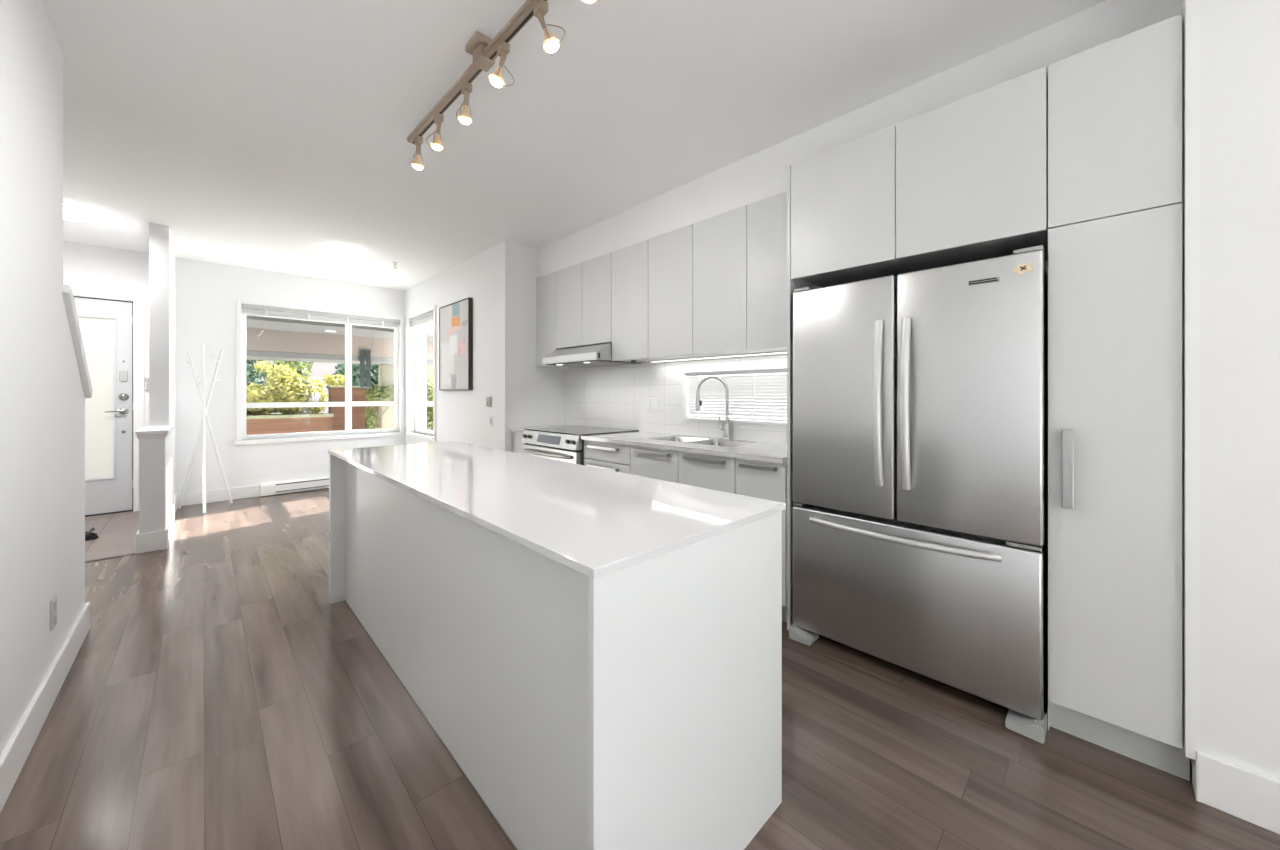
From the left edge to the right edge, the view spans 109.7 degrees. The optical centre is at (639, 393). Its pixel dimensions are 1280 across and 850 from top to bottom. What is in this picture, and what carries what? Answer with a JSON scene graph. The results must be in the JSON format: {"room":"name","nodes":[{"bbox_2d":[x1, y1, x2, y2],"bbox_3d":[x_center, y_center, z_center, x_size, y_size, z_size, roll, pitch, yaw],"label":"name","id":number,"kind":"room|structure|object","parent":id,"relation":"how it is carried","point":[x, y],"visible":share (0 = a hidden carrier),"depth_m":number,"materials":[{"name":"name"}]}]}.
{"room":"kitchen","nodes":[
{"label":"kitchen","id":0,"kind":"room"},
{"bbox_2d":[0,0,84,754],"bbox_3d":[-0.356,-0.135,-0.366,0.120,2.780,7.570,0,0,-44],"label":"wall","id":1,"kind":"structure","parent":0,"point":[42,398],"depth_m":1.66,"materials":[{"name":"paint"}]},
{"bbox_2d":[0,602,89,812],"bbox_3d":[-0.382,1.184,-0.241,0.016,0.142,7.386,0,0,-44],"label":"baseboard","id":2,"kind":"structure","parent":1,"relation":"attached to","point":[16,751],"depth_m":1.66,"materials":[{"name":"paint"}]},
{"bbox_2d":[50,595,56,630],"bbox_3d":[-2.433,0.908,1.872,0.010,0.123,0.075,0,0,-44],"label":"outlet plate","id":3,"kind":"object","parent":1,"relation":"attached to","point":[53,603],"visible":1,"depth_m":1.86,"materials":[{"name":"grey plastic"}]},
{"bbox_2d":[62,285,92,397],"bbox_3d":[-2.817,-0.235,2.172,0.167,0.512,0.584,0,0,-44],"label":"cap","id":4,"kind":"object","parent":1,"relation":"attached to","point":[67,292],"visible":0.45,"depth_m":2.18,"materials":[{"name":"paint"}]},
{"bbox_2d":[85,553,135,561],"bbox_3d":[-4.184,1.252,3.326,0.620,0.006,0.030,0,0,-44],"label":"trim","id":5,"kind":"structure","parent":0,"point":[130,553],"depth_m":3.45,"materials":[{"name":"grey metal"}]},
{"bbox_2d":[139,223,174,533],"bbox_3d":[-4.566,-0.135,4.293,0.140,2.780,1.920,0,0,-44],"label":"wall partition","id":6,"kind":"structure","parent":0,"point":[156,455],"depth_m":4.05,"materials":[{"name":"paint"}]},
{"bbox_2d":[134,426,171,437],"bbox_3d":[-4.110,0.320,3.822,0.185,0.060,0.660,0,0,-44],"label":"trim ledge","id":7,"kind":"object","parent":6,"relation":"attached to","point":[153,431],"visible":1,"depth_m":3.62,"materials":[{"name":"paint"}]},
{"bbox_2d":[136,493,176,553],"bbox_3d":[-4.560,1.177,4.287,0.172,0.155,1.936,0,0,-44],"label":"baseboard","id":8,"kind":"structure","parent":6,"relation":"attached to","point":[156,540],"depth_m":3.61,"materials":[{"name":"paint"}]},
{"bbox_2d":[63,241,425,495],"bbox_3d":[-4.907,-0.135,5.424,4.400,2.780,0.180,0,0,-44],"label":"wall","id":9,"kind":"structure","parent":0,"point":[206,293],"depth_m":5.28,"materials":[{"name":"paint"}]},
{"bbox_2d":[72,287,143,516],"bbox_3d":[-5.763,0.092,4.521,1.075,2.325,0.125,0,0,-44],"label":"door","id":10,"kind":"structure","parent":9,"relation":"in","point":[111,324],"depth_m":4.74,"materials":[{"name":"paint"}]},
{"bbox_2d":[145,377,148,389],"bbox_3d":[-5.319,-0.115,4.868,0.040,0.140,0.045,0,0,-44],"label":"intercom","id":11,"kind":"object","parent":9,"relation":"attached to","point":[146,378],"visible":0.81,"depth_m":4.86,"materials":[{"name":"white plastic"}]},
{"bbox_2d":[177,485,258,505],"bbox_3d":[-4.917,1.184,5.278,0.696,0.142,0.016,0,0,-44],"label":"baseboard","id":12,"kind":"structure","parent":9,"relation":"attached to","point":[190,498],"depth_m":5.26,"materials":[{"name":"paint"}]},
{"bbox_2d":[260,476,328,495],"bbox_3d":[-4.091,1.170,6.040,1.530,0.154,0.070,0,0,-44],"label":"baseboard heater","id":13,"kind":"object","parent":9,"relation":"attached to","point":[268,488],"visible":0.41,"depth_m":5.71,"materials":[{"name":"white metal"}]},
{"bbox_2d":[235,298,404,444],"bbox_3d":[-4.196,-0.265,6.066,1.875,1.750,0.168,0,0,-44],"label":"window","id":14,"kind":"structure","parent":9,"relation":"in","point":[241,405],"depth_m":6.03,"materials":[{"name":"plastic"}]},
{"bbox_2d":[242,304,399,328],"bbox_3d":[-4.179,-1.024,6.052,1.750,0.128,0.052,0,0,-44],"label":"window blind","id":15,"kind":"object","parent":14,"relation":"attached to","point":[289,314],"visible":1,"depth_m":5.95,"materials":[{"name":"white"}]},
{"bbox_2d":[246,315,432,365],"bbox_3d":[-4.734,-0.785,7.012,3.160,0.500,1.820,0,0,-44],"label":"porch roof","id":16,"kind":"structure","parent":9,"relation":"attached to","point":[267,338],"depth_m":6.76,"materials":[{"name":"beige paint"}]},
{"bbox_2d":[359,349,364,387],"bbox_3d":[-4.514,-0.414,7.330,0.084,0.638,0.030,0,0,-44],"label":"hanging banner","id":17,"kind":"object","parent":16,"relation":"hanging from","point":[362,351],"visible":1,"depth_m":7.32,"materials":[{"name":"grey fabric"}]},
{"bbox_2d":[365,349,370,387],"bbox_3d":[-4.452,-0.414,7.389,0.084,0.638,0.030,0,0,-44],"label":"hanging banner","id":18,"kind":"object","parent":16,"relation":"hanging from","point":[368,351],"visible":1,"depth_m":7.38,"materials":[{"name":"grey fabric"}]},
{"bbox_2d":[405,244,497,448],"bbox_3d":[-2.396,-0.135,5.692,0.180,2.780,2.930,0,0,-44],"label":"wall","id":19,"kind":"structure","parent":0,"point":[463,416],"depth_m":5.07,"materials":[{"name":"paint"}]},
{"bbox_2d":[406,305,435,440],"bbox_3d":[-2.956,-0.268,6.221,0.168,1.745,1.110,0,0,-44],"label":"window","id":20,"kind":"structure","parent":19,"relation":"in","point":[418,403],"depth_m":6.53,"materials":[{"name":"plastic"}]},
{"bbox_2d":[411,311,432,327],"bbox_3d":[-2.972,-1.024,6.206,0.052,0.128,0.980,0,0,-44],"label":"window blind","id":21,"kind":"object","parent":20,"relation":"attached to","point":[426,318],"visible":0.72,"depth_m":6.21,"materials":[{"name":"white fabric"}]},
{"bbox_2d":[439,297,472,389],"bbox_3d":[-2.172,-0.555,5.296,0.048,1.020,0.860,0,0,-44],"label":"painting","id":22,"kind":"object","parent":19,"relation":"attached to","point":[456,318],"visible":1,"depth_m":5.22,"materials":[{"name":"paint"}]},
{"bbox_2d":[486,397,490,406],"bbox_3d":[-1.579,0.083,4.694,0.034,0.105,0.080,0,0,-44],"label":"thermostat","id":23,"kind":"object","parent":19,"relation":"attached to","point":[488,399],"visible":1,"depth_m":4.67,"materials":[{"name":"grey plastic"}]},
{"bbox_2d":[490,416,492,426],"bbox_3d":[-1.543,0.282,4.674,0.010,0.115,0.070,0,0,-44],"label":"switch plate","id":24,"kind":"object","parent":19,"relation":"attached to","point":[491,417],"visible":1,"depth_m":4.66,"materials":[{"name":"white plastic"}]},
{"bbox_2d":[498,240,564,451],"bbox_3d":[-1.069,-0.135,4.833,0.890,2.780,0.150,0,0,-44],"label":"wall","id":25,"kind":"structure","parent":0,"point":[529,395],"depth_m":4.59,"materials":[{"name":"paint"}]},
{"bbox_2d":[536,276,562,367],"bbox_3d":[-0.923,-0.748,4.804,0.361,0.931,0.093,0,0,-44],"label":"trim","id":26,"kind":"structure","parent":25,"relation":"attached to","point":[538,279],"depth_m":4.68,"materials":[{"name":"white laminate"}]},
{"bbox_2d":[41,0,1106,290],"bbox_3d":[-0.882,-1.600,1.665,4.950,0.150,11.220,0,0,-44],"label":"ceiling","id":27,"kind":"structure","parent":0,"point":[265,135],"depth_m":2.38,"materials":[{"name":"paint"}]},
{"bbox_2d":[63,201,96,221],"bbox_3d":[-4.645,-1.478,3.659,0.310,0.094,0.310,0,0,-44],"label":"ceiling light","id":28,"kind":"object","parent":27,"relation":"attached to","point":[71,211],"visible":0.54,"depth_m":3.64,"materials":[{"name":"white ceramic"}]},
{"bbox_2d":[321,244,364,260],"bbox_3d":[-3.122,-1.478,4.745,0.383,0.094,0.383,0,0,-44],"label":"ceiling light","id":29,"kind":"object","parent":27,"relation":"attached to","point":[336,251],"visible":1,"depth_m":4.64,"materials":[{"name":"white ceramic"}]},
{"bbox_2d":[407,0,596,169],"bbox_3d":[-0.692,-1.398,1.982,1.772,0.252,0.125,0,0,43],"label":"track light","id":30,"kind":"object","parent":27,"relation":"attached to","point":[484,50],"visible":1,"depth_m":1.94,"materials":[{"name":"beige metal"}]},
{"bbox_2d":[0,488,1279,849],"bbox_3d":[-0.882,1.315,1.665,4.950,0.120,11.220,0,0,-44],"label":"floor","id":31,"kind":"structure","parent":0,"point":[215,695],"depth_m":1.59,"materials":[{"name":"brown wood"}]},
{"bbox_2d":[85,527,98,540],"bbox_3d":[-4.812,1.207,3.831,0.278,0.095,0.104,0,0,-44],"label":"shoe","id":32,"kind":"object","parent":31,"relation":"on","point":[90,535],"visible":0.35,"depth_m":3.88,"materials":[{"name":"plastic"}]},
{"bbox_2d":[177,345,232,512],"bbox_3d":[-4.769,0.355,4.899,0.459,1.806,0.442,0,0,-33],"label":"coat rack","id":33,"kind":"object","parent":31,"relation":"on","point":[204,413],"visible":1,"depth_m":4.96,"materials":[{"name":"white metal"}]},
{"bbox_2d":[512,431,524,453],"bbox_3d":[-0.955,0.810,4.631,0.629,0.890,0.296,0,0,-44],"label":"base cabinet","id":34,"kind":"object","parent":31,"relation":"on","point":[517,445],"visible":0.02,"depth_m":4.44,"materials":[{"name":"white laminate"}]},
{"bbox_2d":[509,425,573,431],"bbox_3d":[-0.965,0.350,4.621,0.656,0.026,0.296,0,0,-44],"label":"countertop","id":35,"kind":"structure","parent":34,"relation":"on","point":[520,429],"depth_m":4.54,"materials":[{"name":"white stone"}]},
{"bbox_2d":[329,454,781,849],"bbox_3d":[-0.715,0.806,2.048,0.733,0.898,2.553,0,0,-44],"label":"base cabinet","id":36,"kind":"object","parent":31,"relation":"on","point":[638,706],"visible":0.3,"depth_m":1.20,"materials":[{"name":"laminate"}]},
{"bbox_2d":[328,441,785,578],"bbox_3d":[-0.713,0.347,2.052,0.752,0.020,2.570,0,0,-44],"label":"countertop","id":37,"kind":"structure","parent":36,"relation":"on","point":[594,522],"depth_m":1.41,"materials":[{"name":"white stone"}]},
{"bbox_2d":[521,425,638,464],"bbox_3d":[-0.586,0.791,4.160,0.753,0.927,0.882,0,0,-44],"label":"range","id":38,"kind":"object","parent":31,"relation":"on","point":[562,443],"visible":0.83,"depth_m":3.93,"materials":[{"name":"grey metal"}]},
{"bbox_2d":[524,425,638,435],"bbox_3d":[-0.554,0.333,4.190,0.665,0.010,0.882,0,0,-44],"label":"cooktop","id":39,"kind":"object","parent":38,"relation":"in","point":[578,430],"depth_m":4.05,"materials":[{"name":"ceramic"}]},
{"bbox_2d":[584,440,629,473],"bbox_3d":[-0.052,0.813,3.673,0.665,0.884,0.555,0,0,-44],"label":"base cabinet","id":40,"kind":"object","parent":31,"relation":"on","point":[608,456],"visible":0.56,"depth_m":3.44,"materials":[{"name":"laminate"}]},
{"bbox_2d":[630,445,677,482],"bbox_3d":[0.301,0.813,3.308,0.665,0.884,0.457,0,0,-44],"label":"base cabinet","id":41,"kind":"object","parent":31,"relation":"on","point":[661,464],"visible":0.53,"depth_m":3.08,"materials":[{"name":"laminate"}]},
{"bbox_2d":[678,451,735,493],"bbox_3d":[0.613,0.813,2.986,0.665,0.884,0.436,0,0,-44],"label":"base cabinet","id":42,"kind":"object","parent":31,"relation":"on","point":[713,472],"visible":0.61,"depth_m":2.76,"materials":[{"name":"laminate"}]},
{"bbox_2d":[736,458,786,622],"bbox_3d":[0.876,0.812,2.715,0.665,0.886,0.315,0,0,-44],"label":"base cabinet","id":43,"kind":"object","parent":31,"relation":"on","point":[754,478],"visible":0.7,"depth_m":2.47,"materials":[{"name":"laminate"}]},
{"bbox_2d":[581,431,786,463],"bbox_3d":[0.373,0.352,3.240,0.656,0.030,1.770,0,0,-44],"label":"countertop","id":44,"kind":"structure","parent":43,"relation":"on","point":[773,452],"depth_m":2.95,"materials":[{"name":"white stone"}]},
{"bbox_2d":[645,436,756,446],"bbox_3d":[0.432,0.437,3.273,0.375,0.196,0.780,0,0,-44],"label":"sink","id":45,"kind":"object","parent":44,"relation":"in","point":[696,440],"visible":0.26,"depth_m":3.36,"materials":[{"name":"silver metal"}]},
{"bbox_2d":[696,375,730,439],"bbox_3d":[0.555,0.098,3.410,0.271,0.478,0.060,0,0,23],"label":"kitchen faucet","id":46,"kind":"object","parent":44,"relation":"on","point":[727,432],"visible":1,"depth_m":3.37,"materials":[{"name":"silver metal"}]},
{"bbox_2d":[787,166,820,629],"bbox_3d":[1.013,0.022,2.613,0.625,2.466,0.019,0,0,-44],"label":"panel","id":47,"kind":"object","parent":31,"relation":"on","point":[796,283],"visible":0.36,"depth_m":2.40,"materials":[{"name":"white laminate"}]},
{"bbox_2d":[789,245,1047,743],"bbox_3d":[1.340,0.353,2.194,0.702,1.803,0.982,0,0,-44],"label":"refrigerator","id":48,"kind":"object","parent":31,"relation":"on","point":[920,398],"visible":0.99,"depth_m":1.91,"materials":[{"name":"grey metal"}]},
{"bbox_2d":[1012,263,1033,274],"bbox_3d":[1.428,-0.469,1.683,0.008,0.044,0.064,0,0,-44],"label":"magnet","id":49,"kind":"object","parent":48,"relation":"attached to","point":[1021,268],"visible":1,"depth_m":1.68},
{"bbox_2d":[1048,13,1189,780],"bbox_3d":[1.831,0.022,1.746,0.657,2.466,0.340,0,0,-44],"label":"pantry cabinet","id":50,"kind":"object","parent":31,"relation":"on","point":[1115,106],"visible":0.99,"depth_m":1.54,"materials":[{"name":"laminate"}]},
{"bbox_2d":[564,260,1047,443],"bbox_3d":[0.745,-0.135,3.465,0.188,2.780,4.340,0,0,-44],"label":"wall","id":51,"kind":"structure","parent":0,"point":[603,396],"depth_m":4.02,"materials":[{"name":"white tile"}]},
{"bbox_2d":[541,271,572,367],"bbox_3d":[-0.793,-0.747,4.660,0.356,0.929,0.290,0,0,-44],"label":"upper cabinet","id":52,"kind":"object","parent":51,"relation":"attached to","point":[549,281],"visible":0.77,"depth_m":4.54,"materials":[{"name":"white laminate"}]},
{"bbox_2d":[557,252,611,348],"bbox_3d":[-0.403,-0.828,4.257,0.356,0.766,0.828,0,0,-44],"label":"upper cabinet","id":53,"kind":"object","parent":51,"relation":"attached to","point":[584,289],"visible":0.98,"depth_m":4.10,"materials":[{"name":"white laminate"}]},
{"bbox_2d":[543,343,640,367],"bbox_3d":[-0.457,-0.354,4.197,0.515,0.170,0.835,0,0,-44],"label":"range hood","id":54,"kind":"object","parent":51,"relation":"attached to","point":[598,355],"visible":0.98,"depth_m":3.98,"materials":[{"name":"metal"}]},
{"bbox_2d":[612,239,668,362],"bbox_3d":[0.038,-0.747,3.802,0.356,0.929,0.436,0,0,-44],"label":"upper cabinet","id":55,"kind":"object","parent":51,"relation":"attached to","point":[629,263],"visible":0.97,"depth_m":3.68,"materials":[{"name":"white laminate"}]},
{"bbox_2d":[631,360,645,362],"bbox_3d":[-0.011,-0.270,3.812,0.150,0.026,0.034,0,0,-44],"label":"fitting","id":56,"kind":"object","parent":55,"relation":"attached to","point":[632,361],"visible":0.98,"depth_m":3.77,"materials":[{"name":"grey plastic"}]},
{"bbox_2d":[646,398,663,411],"bbox_3d":[0.133,0.097,3.954,0.008,0.114,0.207,0,0,-44],"label":"switch plate","id":57,"kind":"object","parent":51,"relation":"attached to","point":[653,405],"visible":1,"depth_m":3.95,"materials":[{"name":"white plastic"}]},
{"bbox_2d":[648,224,709,358],"bbox_3d":[0.346,-0.747,3.485,0.356,0.929,0.444,0,0,-44],"label":"upper cabinet","id":58,"kind":"object","parent":51,"relation":"attached to","point":[670,254],"visible":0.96,"depth_m":3.35,"materials":[{"name":"white laminate"}]},
{"bbox_2d":[650,351,786,362],"bbox_3d":[0.614,-0.275,3.311,0.030,0.013,1.500,0,0,-44],"label":"light","id":59,"kind":"object","parent":58,"relation":"attached to","point":[777,352],"visible":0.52,"depth_m":3.29,"materials":[{"name":"white plastic"}]},
{"bbox_2d":[693,205,763,355],"bbox_3d":[0.655,-0.747,3.165,0.356,0.929,0.441,0,0,-44],"label":"upper cabinet","id":60,"kind":"object","parent":51,"relation":"attached to","point":[719,241],"visible":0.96,"depth_m":3.03,"materials":[{"name":"white laminate"}]},
{"bbox_2d":[683,366,786,424],"bbox_3d":[0.926,0.011,3.252,0.164,0.397,1.482,0,0,-44],"label":"window","id":61,"kind":"structure","parent":51,"relation":"in","point":[686,408],"depth_m":3.57,"materials":[{"name":"plastic"}]},
{"bbox_2d":[687,369,786,421],"bbox_3d":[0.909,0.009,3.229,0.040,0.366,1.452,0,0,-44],"label":"window blind","id":62,"kind":"object","parent":61,"relation":"attached to","point":[770,390],"visible":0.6,"depth_m":3.37,"materials":[{"name":"white plastic"}]},
{"bbox_2d":[747,191,786,351],"bbox_3d":[0.952,-0.747,2.858,0.356,0.929,0.410,0,0,-44],"label":"upper cabinet","id":63,"kind":"object","parent":51,"relation":"attached to","point":[767,217],"visible":0.53,"depth_m":2.78,"materials":[{"name":"white laminate"}]},
{"bbox_2d":[537,0,1180,276],"bbox_3d":[0.559,-1.369,3.285,0.345,0.312,4.340,0,0,-44],"label":"wall","id":64,"kind":"structure","parent":0,"point":[761,175],"depth_m":2.48,"materials":[{"name":"paint"}]},
{"bbox_2d":[791,66,1047,286],"bbox_3d":[1.372,-0.909,2.243,0.623,0.603,1.008,0,0,-44],"label":"upper cabinet","id":65,"kind":"object","parent":64,"relation":"attached to","point":[964,180],"visible":0.99,"depth_m":1.95,"materials":[{"name":"white laminate"}]},
{"bbox_2d":[1190,0,1279,779],"bbox_3d":[3.280,-0.135,0.391,0.825,2.780,3.597,0,0,-44],"label":"wall","id":66,"kind":"structure","parent":0,"point":[1240,39],"depth_m":1.34,"materials":[{"name":"paint"}]},
{"bbox_2d":[1181,0,1199,759],"bbox_3d":[1.764,-0.195,1.446,0.124,2.661,0.028,0,0,-44],"label":"trim","id":67,"kind":"structure","parent":66,"relation":"attached to","point":[1190,9],"depth_m":1.41,"materials":[{"name":"paint"}]},
{"bbox_2d":[1192,751,1279,834],"bbox_3d":[2.935,1.180,0.202,0.098,0.150,3.405,0,0,-44],"label":"baseboard","id":68,"kind":"structure","parent":66,"relation":"attached to","point":[1253,797],"depth_m":1.34,"materials":[{"name":"paint"}]},
{"label":"outside","id":69,"kind":"structure","parent":0,"visible":0},
{"bbox_3d":[-9.474,1.415,14.088,22.000,0.120,18.580,0,0,-44],"label":"floor","id":70,"kind":"structure","parent":69,"visible":0},
{"bbox_2d":[246,359,282,413],"bbox_3d":[-9.312,-0.021,9.488,2.996,2.986,1.394,0,0,-30],"label":"tree","id":71,"kind":"object","parent":70,"relation":"on","point":[250,366],"visible":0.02,"depth_m":9.90,"materials":[{"name":"green plant"}]},
{"bbox_2d":[246,412,333,434],"bbox_3d":[-6.829,0.848,6.890,3.460,1.015,0.860,0,0,-44],"label":"planter box","id":72,"kind":"object","parent":70,"relation":"on","point":[274,423],"visible":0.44,"depth_m":7.38,"materials":[{"name":"brown wood"}]},
{"bbox_2d":[246,360,344,415],"bbox_3d":[-6.459,-0.057,7.262,3.242,1.051,0.866,0,0,-44],"label":"shrub","id":73,"kind":"object","parent":72,"relation":"on","point":[287,388],"visible":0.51,"depth_m":7.53,"materials":[{"name":"yellow plant"}]},
{"bbox_2d":[311,392,320,413],"bbox_3d":[-5.522,0.210,7.684,0.165,0.491,0.146,0,0,-14],"label":"flower","id":74,"kind":"object","parent":72,"relation":"on","point":[316,396],"visible":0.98,"depth_m":7.66,"materials":[{"name":"white plant"}]},
{"bbox_2d":[273,360,313,412],"bbox_3d":[-9.420,0.000,12.272,1.000,2.714,0.903,0,0,-6],"label":"tree","id":75,"kind":"object","parent":70,"relation":"on","point":[302,368],"visible":0.09,"depth_m":12.17,"materials":[{"name":"green plant"}]},
{"bbox_2d":[248,322,432,413],"bbox_3d":[-13.547,-2.295,15.418,16.800,7.300,4.800,0,0,-44],"label":"house","id":76,"kind":"structure","parent":70,"relation":"on","point":[319,369],"depth_m":15.25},
{"bbox_2d":[326,363,377,388],"bbox_3d":[-7.217,-0.001,12.805,2.860,2.715,1.453,0,0,-44],"label":"tree","id":77,"kind":"object","parent":70,"relation":"on","point":[355,367],"visible":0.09,"depth_m":12.00,"materials":[{"name":"green plant"}]},
{"bbox_2d":[328,386,377,430],"bbox_3d":[-5.261,0.605,8.339,0.830,1.500,0.140,0,0,-44],"label":"planter","id":78,"kind":"object","parent":70,"relation":"on","point":[335,393],"visible":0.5,"depth_m":8.18,"materials":[{"name":"brown wood"}]},
{"bbox_2d":[364,384,393,428],"bbox_3d":[-4.434,0.585,7.999,0.909,1.540,0.369,0,0,-44],"label":"leafy shrub","id":79,"kind":"object","parent":70,"relation":"on","point":[383,391],"visible":0.5,"depth_m":7.80,"materials":[{"name":"green plant"}]},
{"bbox_2d":[378,364,393,428],"bbox_3d":[-4.605,0.410,8.209,0.290,1.890,0.260,0,0,-44],"label":"porch post","id":80,"kind":"object","parent":70,"relation":"on","point":[385,371],"visible":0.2,"depth_m":8.12,"materials":[{"name":"beige paint"}]},
{"bbox_2d":[426,365,432,428],"bbox_3d":[-3.668,0.095,9.771,2.470,2.520,0.220,0,0,-44],"label":"wall","id":81,"kind":"structure","parent":70,"relation":"on","point":[429,369],"depth_m":9.11,"materials":[{"name":"beige paint"}]},
{"bbox_2d":[426,380,432,429],"bbox_3d":[-4.048,0.542,8.750,0.967,1.632,0.488,0,0,-44],"label":"leafy shrub","id":82,"kind":"object","parent":70,"relation":"on","point":[429,410],"visible":0.17,"depth_m":8.65,"materials":[{"name":"green plant"}]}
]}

